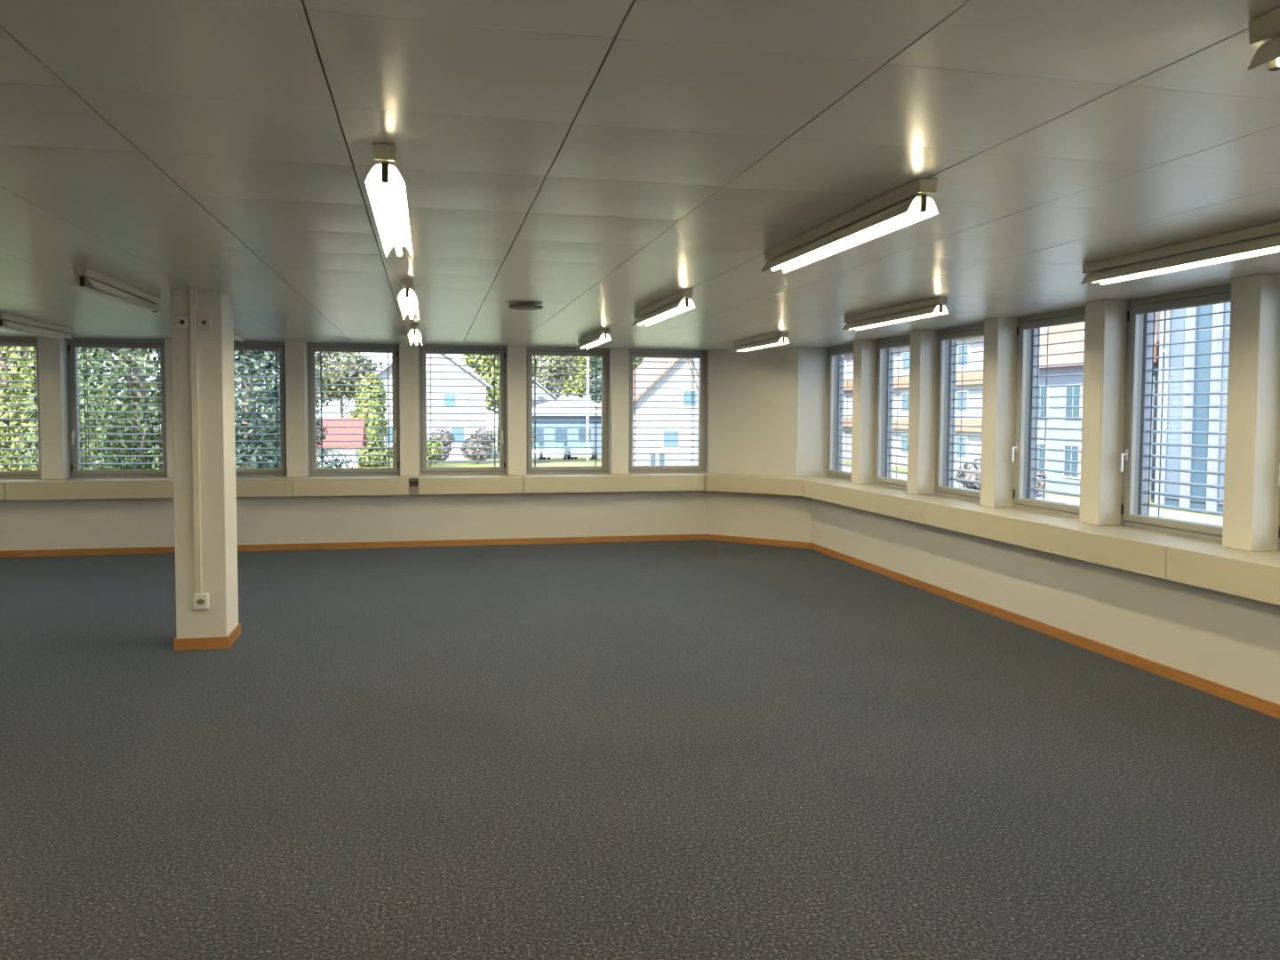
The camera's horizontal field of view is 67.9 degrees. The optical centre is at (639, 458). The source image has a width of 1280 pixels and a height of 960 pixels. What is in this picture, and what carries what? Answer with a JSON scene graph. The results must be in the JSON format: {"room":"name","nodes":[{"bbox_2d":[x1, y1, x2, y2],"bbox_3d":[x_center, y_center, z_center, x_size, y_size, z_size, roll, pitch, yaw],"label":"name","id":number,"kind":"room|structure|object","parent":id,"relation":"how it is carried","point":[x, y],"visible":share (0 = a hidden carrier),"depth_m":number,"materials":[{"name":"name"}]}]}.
{"room":"empty office","nodes":[
{"label":"empty office","id":0,"kind":"room"},
{"bbox_2d":[0,490,706,551],"bbox_3d":[-4.311,0.655,11.584,10.590,0.850,0.530,0,3,-12],"label":"wall","id":1,"kind":"structure","parent":0,"point":[33,524],"depth_m":11.55,"materials":[{"name":"white paint"}]},
{"bbox_2d":[0,336,41,479],"bbox_3d":[-7.442,-0.587,10.940,1.100,1.638,0.166,0,3,-12],"label":"window","id":2,"kind":"structure","parent":1,"relation":"in","point":[4,341],"depth_m":10.99,"materials":[{"name":"grey metal"}]},
{"bbox_2d":[0,346,38,470],"bbox_3d":[-7.471,-0.588,11.070,1.054,1.648,0.092,0,3,-12],"label":"blind","id":3,"kind":"object","parent":2,"relation":"attached to","point":[34,351],"visible":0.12,"depth_m":11.10,"materials":[{"name":"grey metal"}]},
{"bbox_2d":[38,336,173,479],"bbox_3d":[-6.137,-0.593,11.202,1.560,1.638,0.360,0,3,-12],"label":"window","id":4,"kind":"structure","parent":1,"relation":"in","point":[73,344],"depth_m":11.07,"materials":[{"name":"grey metal"}]},
{"bbox_2d":[76,347,162,470],"bbox_3d":[-6.172,-0.596,11.358,1.054,1.648,0.092,0,3,-12],"label":"blind","id":5,"kind":"object","parent":4,"relation":"attached to","point":[77,352],"visible":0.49,"depth_m":11.32,"materials":[{"name":"grey metal"}]},
{"bbox_2d":[233,341,286,476],"bbox_3d":[-4.845,-0.602,11.516,1.100,1.638,0.166,0,3,-12],"label":"window","id":6,"kind":"structure","parent":1,"relation":"in","point":[247,346],"depth_m":11.58,"materials":[{"name":"grey metal"}]},
{"bbox_2d":[233,351,280,468],"bbox_3d":[-4.874,-0.604,11.646,1.054,1.648,0.092,0,3,-12],"label":"blind","id":7,"kind":"object","parent":6,"relation":"attached to","point":[276,355],"visible":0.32,"depth_m":11.67,"materials":[{"name":"grey metal"}]},
{"bbox_2d":[284,341,419,477],"bbox_3d":[-3.541,-0.609,11.777,1.560,1.638,0.360,0,3,-12],"label":"window","id":8,"kind":"structure","parent":1,"relation":"in","point":[312,348],"depth_m":11.71,"materials":[{"name":"grey metal"}]},
{"bbox_2d":[315,352,392,468],"bbox_3d":[-3.575,-0.612,11.934,1.054,1.648,0.092,0,3,-12],"label":"blind","id":9,"kind":"object","parent":8,"relation":"attached to","point":[320,356],"visible":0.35,"depth_m":11.91,"materials":[{"name":"grey metal"}]},
{"bbox_2d":[0,534,705,557],"bbox_3d":[-4.278,1.055,11.332,10.540,0.075,0.014,0,3,-12],"label":"baseboard","id":10,"kind":"structure","parent":1,"relation":"attached to","point":[674,537],"depth_m":11.55,"materials":[{"name":"brown wood"}]},
{"bbox_2d":[0,472,707,481],"bbox_3d":[-4.253,0.231,11.426,10.640,0.012,0.500,0,3,-12],"label":"window sill","id":11,"kind":"structure","parent":1,"relation":"on","point":[682,473],"depth_m":11.63,"materials":[{"name":"beige paint"}]},
{"bbox_2d":[418,344,526,474],"bbox_3d":[-2.130,-0.617,12.090,1.330,1.638,0.360,0,3,-12],"label":"window","id":12,"kind":"structure","parent":1,"relation":"in","point":[449,349],"depth_m":12.04,"materials":[{"name":"grey metal"}]},
{"bbox_2d":[425,353,499,466],"bbox_3d":[-2.277,-0.619,12.222,1.054,1.648,0.092,0,3,-12],"label":"blind","id":13,"kind":"object","parent":12,"relation":"attached to","point":[430,357],"visible":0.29,"depth_m":12.20,"materials":[{"name":"grey metal"}]},
{"bbox_2d":[526,346,629,473],"bbox_3d":[-0.831,-0.625,12.378,1.330,1.638,0.360,0,3,-12],"label":"window","id":14,"kind":"structure","parent":1,"relation":"in","point":[604,353],"depth_m":12.33,"materials":[{"name":"grey metal"}]},
{"bbox_2d":[532,355,601,466],"bbox_3d":[-0.978,-0.627,12.509,1.054,1.648,0.092,0,3,-12],"label":"blind","id":15,"kind":"object","parent":14,"relation":"attached to","point":[534,359],"visible":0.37,"depth_m":12.49,"materials":[{"name":"grey metal"}]},
{"bbox_2d":[628,348,706,472],"bbox_3d":[0.343,-0.634,12.693,1.100,1.638,0.114,0,3,-12],"label":"window","id":16,"kind":"structure","parent":1,"relation":"in","point":[701,355],"depth_m":12.67,"materials":[{"name":"grey metal"}]},
{"bbox_2d":[632,357,699,465],"bbox_3d":[0.320,-0.635,12.797,1.054,1.648,0.092,0,3,-12],"label":"blind","id":17,"kind":"object","parent":16,"relation":"attached to","point":[634,361],"visible":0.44,"depth_m":12.78,"materials":[{"name":"grey metal"}]},
{"bbox_2d":[0,539,1279,959],"bbox_3d":[-2.297,1.525,5.342,12.410,0.250,13.660,0,3,-12],"label":"floor","id":18,"kind":"structure","parent":0,"point":[696,749],"depth_m":4.42,"materials":[{"name":"carpet"}]},
{"bbox_2d":[169,288,240,650],"bbox_3d":[-3.102,0.073,6.787,0.358,2.499,0.438,0,3,-12],"label":"pillar","id":19,"kind":"structure","parent":18,"relation":"on","point":[217,627],"depth_m":6.61,"materials":[{"name":"white paint"}]},
{"bbox_2d":[175,315,190,328],"bbox_3d":[-3.127,-0.933,6.499,0.086,0.088,0.041,0,3,-12],"label":"junction box","id":20,"kind":"object","parent":19,"relation":"attached to","point":[182,322],"visible":1,"depth_m":6.48,"materials":[{"name":"beige plastic"}]},
{"bbox_2d":[189,288,202,592],"bbox_3d":[-3.065,-0.115,6.558,0.044,2.098,0.034,0,3,-12],"label":"cable trunking","id":21,"kind":"object","parent":19,"relation":"attached to","point":[193,292],"visible":1,"depth_m":6.54,"materials":[{"name":"beige plastic"}]},
{"bbox_2d":[192,592,209,609],"bbox_3d":[-3.053,0.992,6.611,0.100,0.112,0.044,0,3,-12],"label":"power socket","id":22,"kind":"object","parent":19,"relation":"attached to","point":[200,600],"visible":1,"depth_m":6.59,"materials":[{"name":"white plastic"}]},
{"bbox_2d":[197,316,211,329],"bbox_3d":[-2.991,-0.934,6.529,0.086,0.088,0.041,0,3,-12],"label":"junction box","id":23,"kind":"object","parent":19,"relation":"attached to","point":[204,323],"visible":1,"depth_m":6.51,"materials":[{"name":"beige plastic"}]},
{"bbox_2d":[0,0,1279,350],"bbox_3d":[-2.234,-1.107,5.289,11.940,0.021,13.190,0,3,-12],"label":"ceiling","id":24,"kind":"structure","parent":0,"point":[593,164],"depth_m":3.03,"materials":[{"name":"white paint"}]},
{"bbox_2d":[0,312,72,339],"bbox_3d":[-5.704,-1.240,8.968,0.126,0.112,1.580,0,3,-12],"label":"lamp","id":25,"kind":"object","parent":24,"relation":"attached to","point":[10,322],"visible":1,"depth_m":8.85,"materials":[{"name":"beige metal"}]},
{"bbox_2d":[70,266,164,312],"bbox_3d":[-3.415,-1.095,6.273,0.126,0.112,1.580,0,3,-12],"label":"lamp","id":26,"kind":"object","parent":24,"relation":"attached to","point":[88,280],"visible":1,"depth_m":6.04,"materials":[{"name":"beige metal"}]},
{"bbox_2d":[233,328,243,342],"bbox_3d":[-4.086,-1.248,9.296,0.126,0.112,1.580,0,3,-12],"label":"lamp","id":27,"kind":"object","parent":24,"relation":"attached to","point":[236,333],"visible":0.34,"depth_m":9.87,"materials":[{"name":"beige metal"}]},
{"bbox_2d":[364,143,413,259],"bbox_3d":[-0.961,-0.955,3.707,0.126,0.112,1.580,0,3,-12],"label":"lamp","id":28,"kind":"object","parent":24,"relation":"attached to","point":[385,185],"visible":1,"depth_m":3.34,"materials":[{"name":"beige"}]},
{"bbox_2d":[397,279,419,319],"bbox_3d":[-1.636,-1.109,6.750,0.126,0.112,1.580,0,3,-12],"label":"lamp","id":29,"kind":"object","parent":24,"relation":"attached to","point":[407,299],"visible":1,"depth_m":6.41,"materials":[{"name":"beige"}]},
{"bbox_2d":[408,323,422,345],"bbox_3d":[-2.303,-1.262,9.753,0.126,0.112,1.580,0,3,-12],"label":"lamp","id":30,"kind":"object","parent":24,"relation":"attached to","point":[414,335],"visible":1,"depth_m":9.39,"materials":[{"name":"beige"}]},
{"bbox_2d":[508,304,543,310],"bbox_3d":[-0.873,-1.174,7.271,0.264,0.029,0.396,0,3,-12],"label":"air vent","id":31,"kind":"object","parent":24,"relation":"attached to","point":[523,307],"visible":1,"depth_m":7.27,"materials":[{"name":"grey metal"}]},
{"bbox_2d":[576,328,611,349],"bbox_3d":[-0.506,-1.273,10.171,0.126,0.112,1.580,0,3,-12],"label":"lamp","id":32,"kind":"object","parent":24,"relation":"attached to","point":[601,336],"visible":1,"depth_m":9.93,"materials":[{"name":"beige"}]},
{"bbox_2d":[632,289,695,327],"bbox_3d":[0.154,-1.122,7.197,0.126,0.112,1.580,0,3,-12],"label":"lamp","id":33,"kind":"object","parent":24,"relation":"attached to","point":[680,302],"visible":1,"depth_m":6.96,"materials":[{"name":"beige metal"}]},
{"bbox_2d":[732,331,789,351],"bbox_3d":[1.313,-1.280,10.493,0.126,0.112,1.580,0,3,-12],"label":"lamp","id":34,"kind":"object","parent":24,"relation":"attached to","point":[777,339],"visible":1,"depth_m":10.32,"materials":[{"name":"beige metal"}]},
{"bbox_2d":[760,177,939,273],"bbox_3d":[0.841,-0.966,4.107,0.126,0.112,1.580,0,3,-12],"label":"lamp","id":35,"kind":"object","parent":24,"relation":"attached to","point":[909,204],"visible":1,"depth_m":3.84,"materials":[{"name":"beige"}]},
{"bbox_2d":[842,296,949,330],"bbox_3d":[1.977,-1.128,7.499,0.126,0.112,1.580,0,3,-12],"label":"lamp","id":36,"kind":"object","parent":24,"relation":"attached to","point":[933,307],"visible":1,"depth_m":7.32,"materials":[{"name":"beige"}]},
{"bbox_2d":[1080,220,1279,285],"bbox_3d":[2.646,-0.975,4.487,0.126,0.112,1.580,0,3,-12],"label":"lamp","id":37,"kind":"object","parent":24,"relation":"attached to","point":[1263,239],"visible":1,"depth_m":4.53,"materials":[{"name":"beige metal"}]},
{"bbox_2d":[1247,7,1279,71],"bbox_3d":[1.479,-0.820,1.230,0.126,0.112,1.580,0,3,-12],"label":"lamp","id":38,"kind":"object","parent":24,"relation":"attached to","point":[1264,31],"visible":1,"depth_m":1.95,"materials":[{"name":"beige metal"}]},
{"bbox_2d":[705,346,838,542],"bbox_3d":[1.693,-0.189,12.340,1.570,2.520,1.570,0,3,-12],"label":"wall","id":39,"kind":"structure","parent":0,"point":[767,408],"depth_m":12.15,"materials":[{"name":"white paint"}]},
{"bbox_2d":[704,472,802,479],"bbox_3d":[1.457,0.226,12.123,1.515,0.012,0.369,2,3,32],"label":"window sill","id":40,"kind":"structure","parent":39,"relation":"attached to","point":[712,474],"depth_m":12.11,"materials":[{"name":"beige paint"}]},
{"bbox_2d":[705,534,810,548],"bbox_3d":[1.482,1.047,12.079,1.471,0.075,0.014,2,3,32],"label":"baseboard","id":41,"kind":"structure","parent":39,"relation":"attached to","point":[711,537],"depth_m":12.05,"materials":[{"name":"brown wood"}]},
{"bbox_2d":[811,498,1279,704],"bbox_3d":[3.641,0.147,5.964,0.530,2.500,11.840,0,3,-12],"label":"wall","id":42,"kind":"structure","parent":0,"point":[1231,641],"depth_m":6.76,"materials":[{"name":"white paint"}]},
{"bbox_2d":[0,474,1279,605],"bbox_3d":[-2.379,0.649,5.161,11.576,0.206,12.826,0,3,-12],"label":"duct","id":43,"kind":"object","parent":42,"relation":"attached to","point":[1259,581],"visible":0.97,"depth_m":10.55,"materials":[{"name":"beige paint"}]},
{"bbox_2d":[408,478,418,494],"bbox_3d":[-2.734,0.333,11.485,0.120,0.200,0.011,0,3,-12],"label":"outlet","id":44,"kind":"object","parent":43,"relation":"attached to","point":[413,483],"visible":1,"depth_m":11.48,"materials":[{"name":"grey plastic"}]},
{"bbox_2d":[408,479,417,486],"bbox_3d":[-2.733,0.290,11.481,0.104,0.095,0.004,0,3,-12],"label":"socket","id":45,"kind":"object","parent":44,"relation":"attached to","point":[412,482],"depth_m":11.48,"materials":[{"name":"black plastic"}]},
{"bbox_2d":[827,343,853,479],"bbox_3d":[2.546,-0.565,11.525,0.114,1.638,1.100,0,3,-12],"label":"window","id":46,"kind":"structure","parent":42,"relation":"in","point":[835,351],"depth_m":11.96,"materials":[{"name":"grey metal"}]},
{"bbox_2d":[836,354,853,471],"bbox_3d":[2.650,-0.561,11.548,0.092,1.648,1.054,0,3,-12],"label":"blind","id":47,"kind":"object","parent":46,"relation":"attached to","point":[841,357],"visible":0.29,"depth_m":12.01,"materials":[{"name":"grey metal"}]},
{"bbox_2d":[851,334,910,489],"bbox_3d":[2.758,-0.505,10.336,0.355,1.638,1.316,0,3,-12],"label":"window","id":48,"kind":"structure","parent":42,"relation":"in","point":[882,344],"depth_m":10.74,"materials":[{"name":"grey"}]},
{"bbox_2d":[885,347,910,480],"bbox_3d":[2.935,-0.496,10.265,0.092,1.648,1.054,0,3,-12],"label":"blind","id":49,"kind":"object","parent":48,"relation":"attached to","point":[890,392],"visible":0.3,"depth_m":10.71,"materials":[{"name":"grey metal"}]},
{"bbox_2d":[907,322,983,501],"bbox_3d":[3.043,-0.440,9.053,0.355,1.638,1.316,0,3,-12],"label":"window","id":50,"kind":"structure","parent":42,"relation":"in","point":[944,335],"depth_m":9.46,"materials":[{"name":"grey metal"}]},
{"bbox_2d":[946,338,983,491],"bbox_3d":[3.220,-0.431,8.982,0.092,1.648,1.054,0,3,-12],"label":"blind","id":51,"kind":"object","parent":50,"relation":"attached to","point":[953,343],"visible":0.48,"depth_m":9.39,"materials":[{"name":"grey metal"}]},
{"bbox_2d":[980,306,1085,518],"bbox_3d":[3.328,-0.375,7.770,0.355,1.638,1.316,0,3,-12],"label":"window","id":52,"kind":"structure","parent":42,"relation":"in","point":[1073,316],"depth_m":8.17,"materials":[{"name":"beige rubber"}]},
{"bbox_2d":[1027,327,1084,505],"bbox_3d":[3.505,-0.366,7.699,0.092,1.648,1.054,0,3,-12],"label":"blind","id":53,"kind":"object","parent":52,"relation":"attached to","point":[1034,407],"visible":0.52,"depth_m":8.08,"materials":[{"name":"grey metal"}]},
{"bbox_2d":[797,476,1279,566],"bbox_3d":[3.462,0.534,6.113,0.500,0.012,12.170,0,3,-12],"label":"window sill","id":54,"kind":"structure","parent":42,"relation":"attached to","point":[1171,540],"depth_m":6.86,"materials":[{"name":"beige paint"}]},
{"bbox_2d":[810,542,1279,719],"bbox_3d":[3.375,1.361,5.941,0.014,0.075,11.790,0,3,-12],"label":"baseboard","id":55,"kind":"structure","parent":42,"relation":"attached to","point":[1268,708],"depth_m":6.76,"materials":[{"name":"brown wood"}]},
{"bbox_2d":[1079,273,1279,551],"bbox_3d":[3.636,-0.305,6.381,0.355,1.638,1.532,0,3,-12],"label":"window","id":56,"kind":"structure","parent":42,"relation":"in","point":[1218,294],"depth_m":6.18,"materials":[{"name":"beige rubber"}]},
{"bbox_2d":[1137,310,1230,526],"bbox_3d":[3.790,-0.301,6.415,0.092,1.648,1.054,0,3,-12],"label":"blind","id":57,"kind":"object","parent":56,"relation":"attached to","point":[1148,319],"visible":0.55,"depth_m":6.76,"materials":[{"name":"grey metal"}]},
{"bbox_2d":[1277,463,1279,551],"bbox_3d":[3.945,-0.240,5.103,0.166,1.638,1.100,0,3,-12],"label":"window","id":58,"kind":"structure","parent":42,"relation":"in","point":[1278,537],"depth_m":5.66,"materials":[{"name":"grey metal"}]},
{"label":"outside","id":59,"kind":"structure","parent":0,"visible":0},
{"bbox_2d":[17,430,1223,517],"bbox_3d":[-19.538,-1.013,99.658,185.000,0.300,177.100,0,3,-12],"label":"lawn","id":60,"kind":"structure","parent":59,"point":[497,457],"depth_m":68.75,"materials":[{"name":"green plant"}]},
{"bbox_2d":[0,346,115,470],"bbox_3d":[-15.275,-1.606,22.754,5.054,8.549,3.995,2,3,33],"label":"leafy tree","id":61,"kind":"object","parent":60,"relation":"on","point":[3,370],"visible":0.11,"depth_m":22.00,"materials":[{"name":"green plant"}]},
{"bbox_2d":[0,346,160,470],"bbox_3d":[-18.289,-2.286,28.404,11.291,9.771,2.797,0,3,-12],"label":"leafy tree","id":62,"kind":"object","parent":60,"relation":"on","point":[21,355],"visible":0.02,"depth_m":28.38,"materials":[{"name":"green plant"}]},
{"bbox_2d":[9,347,260,470],"bbox_3d":[-9.847,-1.254,18.852,3.628,8.286,4.239,3,4,42],"label":"leafy tree","id":63,"kind":"object","parent":60,"relation":"on","point":[107,356],"visible":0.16,"depth_m":17.99,"materials":[{"name":"green plant"}]},
{"bbox_2d":[233,350,324,468],"bbox_3d":[-6.829,-1.147,16.029,2.895,8.384,2.998,-2,3,-34],"label":"tree","id":64,"kind":"object","parent":60,"relation":"on","point":[239,358],"visible":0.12,"depth_m":15.38,"materials":[{"name":"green plant"}]},
{"bbox_2d":[235,352,334,429],"bbox_3d":[-8.923,-1.775,24.596,2.897,8.768,2.807,2,3,29],"label":"leafy tree","id":65,"kind":"object","parent":60,"relation":"on","point":[316,353],"visible":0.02,"depth_m":24.54,"materials":[{"name":"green plant"}]},
{"bbox_2d":[237,408,353,468],"bbox_3d":[-10.281,0.438,28.521,4.008,4.037,3.087,0,3,-12],"label":"shrub","id":66,"kind":"object","parent":60,"relation":"on","point":[331,465],"visible":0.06,"depth_m":28.49,"materials":[{"name":"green plant"}]},
{"bbox_2d":[315,352,384,417],"bbox_3d":[-27.810,-5.672,88.892,9.486,9.991,6.449,0,3,-12],"label":"leafy tree","id":67,"kind":"object","parent":60,"relation":"on","point":[351,360],"visible":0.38,"depth_m":87.31,"materials":[{"name":"green plant"}]},
{"bbox_2d":[347,371,392,467],"bbox_3d":[-19.317,-2.599,65.388,4.694,6.783,3.563,0,3,-12],"label":"leafy tree","id":68,"kind":"object","parent":60,"relation":"on","point":[371,381],"visible":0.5,"depth_m":64.74,"materials":[{"name":"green plant"}]},
{"bbox_2d":[360,353,492,460],"bbox_3d":[-17.832,-4.854,79.382,10.100,9.400,12.000,0,3,-12],"label":"gabled house","id":69,"kind":"structure","parent":60,"relation":"on","point":[434,368],"depth_m":74.41,"materials":[{"name":"grey"}]},
{"bbox_2d":[426,437,443,467],"bbox_3d":[-14.471,-0.389,64.421,2.282,2.083,1.966,0,3,-12],"label":"bush","id":70,"kind":"object","parent":60,"relation":"on","point":[433,444],"visible":0.36,"depth_m":64.17,"materials":[{"name":"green plant"}]},
{"bbox_2d":[426,427,455,463],"bbox_3d":[-14.677,-0.912,68.493,2.582,2.636,2.430,1,3,17],"label":"bush","id":71,"kind":"object","parent":60,"relation":"on","point":[437,431],"visible":0.45,"depth_m":68.11,"materials":[{"name":"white plant"}]},
{"bbox_2d":[460,427,496,463],"bbox_3d":[-11.793,-0.970,69.592,2.696,2.672,2.537,0,3,-12],"label":"bush","id":72,"kind":"object","parent":60,"relation":"on","point":[484,430],"visible":0.84,"depth_m":69.10,"materials":[{"name":"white plant"}]},
{"bbox_2d":[462,354,536,451],"bbox_3d":[-13.442,-6.248,90.998,7.238,11.076,5.442,0,3,-12],"label":"leafy tree","id":73,"kind":"object","parent":60,"relation":"on","point":[468,362],"visible":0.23,"depth_m":89.64,"materials":[{"name":"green plant"}]},
{"bbox_2d":[532,442,542,462],"bbox_3d":[-8.543,-0.552,73.817,1.800,1.450,4.243,0,3,-5],"label":"car","id":74,"kind":"object","parent":60,"relation":"on","point":[538,450],"visible":0.36,"depth_m":72.19,"materials":[{"name":"white paint"}]},
{"bbox_2d":[532,377,558,406],"bbox_3d":[-11.904,-4.881,100.695,5.900,7.400,7.000,0,3,-12],"label":"house","id":75,"kind":"structure","parent":60,"relation":"on","point":[538,389],"depth_m":97.88,"materials":[{"name":"grey paint"}]},
{"bbox_2d":[532,355,579,399],"bbox_3d":[-11.760,-7.434,108.767,9.993,11.702,6.093,0,3,-12],"label":"leafy tree","id":76,"kind":"object","parent":60,"relation":"on","point":[549,370],"visible":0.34,"depth_m":107.44,"materials":[{"name":"green plant"}]},
{"bbox_2d":[542,442,570,460],"bbox_3d":[-6.525,-0.575,74.500,1.800,1.450,4.243,0,3,2],"label":"car","id":77,"kind":"object","parent":60,"relation":"on","point":[548,444],"visible":0.7,"depth_m":72.85,"materials":[{"name":"silver metal"}]},
{"bbox_2d":[532,395,601,456],"bbox_3d":[-6.570,-3.001,84.540,10.800,5.300,9.400,0,3,-12],"label":"pavilion","id":78,"kind":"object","parent":60,"relation":"on","point":[572,404],"visible":0.38,"depth_m":80.69,"materials":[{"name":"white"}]},
{"bbox_2d":[554,356,599,398],"bbox_3d":[-8.388,-8.189,118.742,7.276,12.256,5.332,0,3,-12],"label":"leafy tree","id":79,"kind":"object","parent":60,"relation":"on","point":[580,377],"visible":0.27,"depth_m":117.14,"materials":[{"name":"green plant"}]},
{"bbox_2d":[570,441,597,459],"bbox_3d":[-4.421,-0.600,75.212,1.800,1.450,4.243,0,3,2],"label":"car","id":80,"kind":"object","parent":60,"relation":"on","point":[576,444],"visible":0.67,"depth_m":73.51,"materials":[{"name":"grey paint"}]},
{"bbox_2d":[586,356,588,464],"bbox_3d":[-4.077,-3.677,68.649,0.799,8.250,0.240,0,3,-12],"label":"lamp post","id":81,"kind":"object","parent":60,"relation":"on","point":[587,356],"visible":0.46,"depth_m":68.65,"materials":[{"name":"beige metal"}]},
{"bbox_2d":[588,356,601,403],"bbox_3d":[-3.735,-6.299,95.218,3.589,10.858,3.954,0,3,-12],"label":"conifer","id":82,"kind":"object","parent":60,"relation":"on","point":[599,370],"visible":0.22,"depth_m":94.36,"materials":[{"name":"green plant"}]},
{"bbox_2d":[632,357,646,370],"bbox_3d":[-1.314,-6.596,101.411,4.230,10.863,3.823,0,3,-12],"label":"leafy tree","id":83,"kind":"object","parent":60,"relation":"on","point":[637,364],"visible":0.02,"depth_m":100.21,"materials":[{"name":"green plant"}]},
{"bbox_2d":[595,357,698,465],"bbox_3d":[4.437,-5.204,74.564,13.900,10.800,13.000,0,3,-12],"label":"house","id":84,"kind":"structure","parent":60,"relation":"on","point":[644,364],"depth_m":68.03,"materials":[{"name":"grey paint"}]},
{"bbox_2d":[649,452,655,465],"bbox_3d":[0.771,0.359,56.597,0.340,1.430,0.340,0,3,-12],"label":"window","id":85,"kind":"structure","parent":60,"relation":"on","point":[652,456],"depth_m":56.45,"materials":[{"name":"blue"}]},
{"bbox_2d":[658,452,664,465],"bbox_3d":[1.308,0.356,56.716,0.340,1.430,0.340,0,3,-12],"label":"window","id":86,"kind":"structure","parent":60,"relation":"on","point":[661,456],"depth_m":56.58,"materials":[{"name":"blue"}]},
{"bbox_2d":[685,358,698,393],"bbox_3d":[1.489,-1.811,32.610,4.172,8.183,5.141,0,3,-12],"label":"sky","id":87,"kind":"structure","parent":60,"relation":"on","point":[687,359],"depth_m":32.60,"materials":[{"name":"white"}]},
{"bbox_2d":[842,326,1052,473],"bbox_3d":[23.369,-6.434,69.987,11.400,13.900,30.200,0,3,-12],"label":"apartment block","id":88,"kind":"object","parent":60,"relation":"on","point":[978,347],"visible":0.21,"depth_m":60.52,"materials":[{"name":"grey"}]},
{"bbox_2d":[842,466,1223,525],"bbox_3d":[12.054,1.587,47.319,14.000,0.030,61.100,0,3,-12],"label":"street","id":89,"kind":"structure","parent":60,"relation":"on","point":[1189,516],"depth_m":37.65,"materials":[{"name":"grey asphalt"}]},
{"bbox_2d":[955,457,981,489],"bbox_3d":[17.049,0.814,47.900,2.474,1.668,2.800,0,3,-12],"label":"shrub","id":90,"kind":"object","parent":89,"relation":"on","point":[966,467],"visible":0.47,"depth_m":47.40,"materials":[{"name":"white plant"}]},
{"bbox_2d":[1035,472,1047,495],"bbox_3d":[17.774,0.932,44.614,2.514,1.824,2.622,0,3,-12],"label":"shrub","id":91,"kind":"object","parent":60,"relation":"on","point":[1039,484],"visible":0.08,"depth_m":44.01,"materials":[{"name":"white plant"}]},
{"bbox_2d":[1036,312,1160,498],"bbox_3d":[25.973,-3.231,49.087,11.400,9.600,11.400,0,3,-12],"label":"house","id":92,"kind":"structure","parent":60,"relation":"on","point":[1079,335],"depth_m":47.81,"materials":[{"name":"grey"}]},
{"bbox_2d":[1154,302,1230,511],"bbox_3d":[28.690,-5.770,35.957,12.350,16.000,9.870,0,3,-12],"label":"glass tower","id":93,"kind":"structure","parent":60,"relation":"on","point":[1224,318],"depth_m":38.06,"materials":[{"name":"blue"}]},
{"bbox_3d":[-18.257,0.979,56.507,16.800,0.030,14.000,0,3,-12],"label":"parking garage","id":94,"kind":"object","parent":60,"relation":"on","visible":0},
{"bbox_2d":[258,417,367,468],"bbox_3d":[-19.106,-0.658,55.210,6.000,3.400,4.100,0,3,-12],"label":"shed","id":95,"kind":"object","parent":94,"relation":"on","point":[329,423],"visible":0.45,"depth_m":54.44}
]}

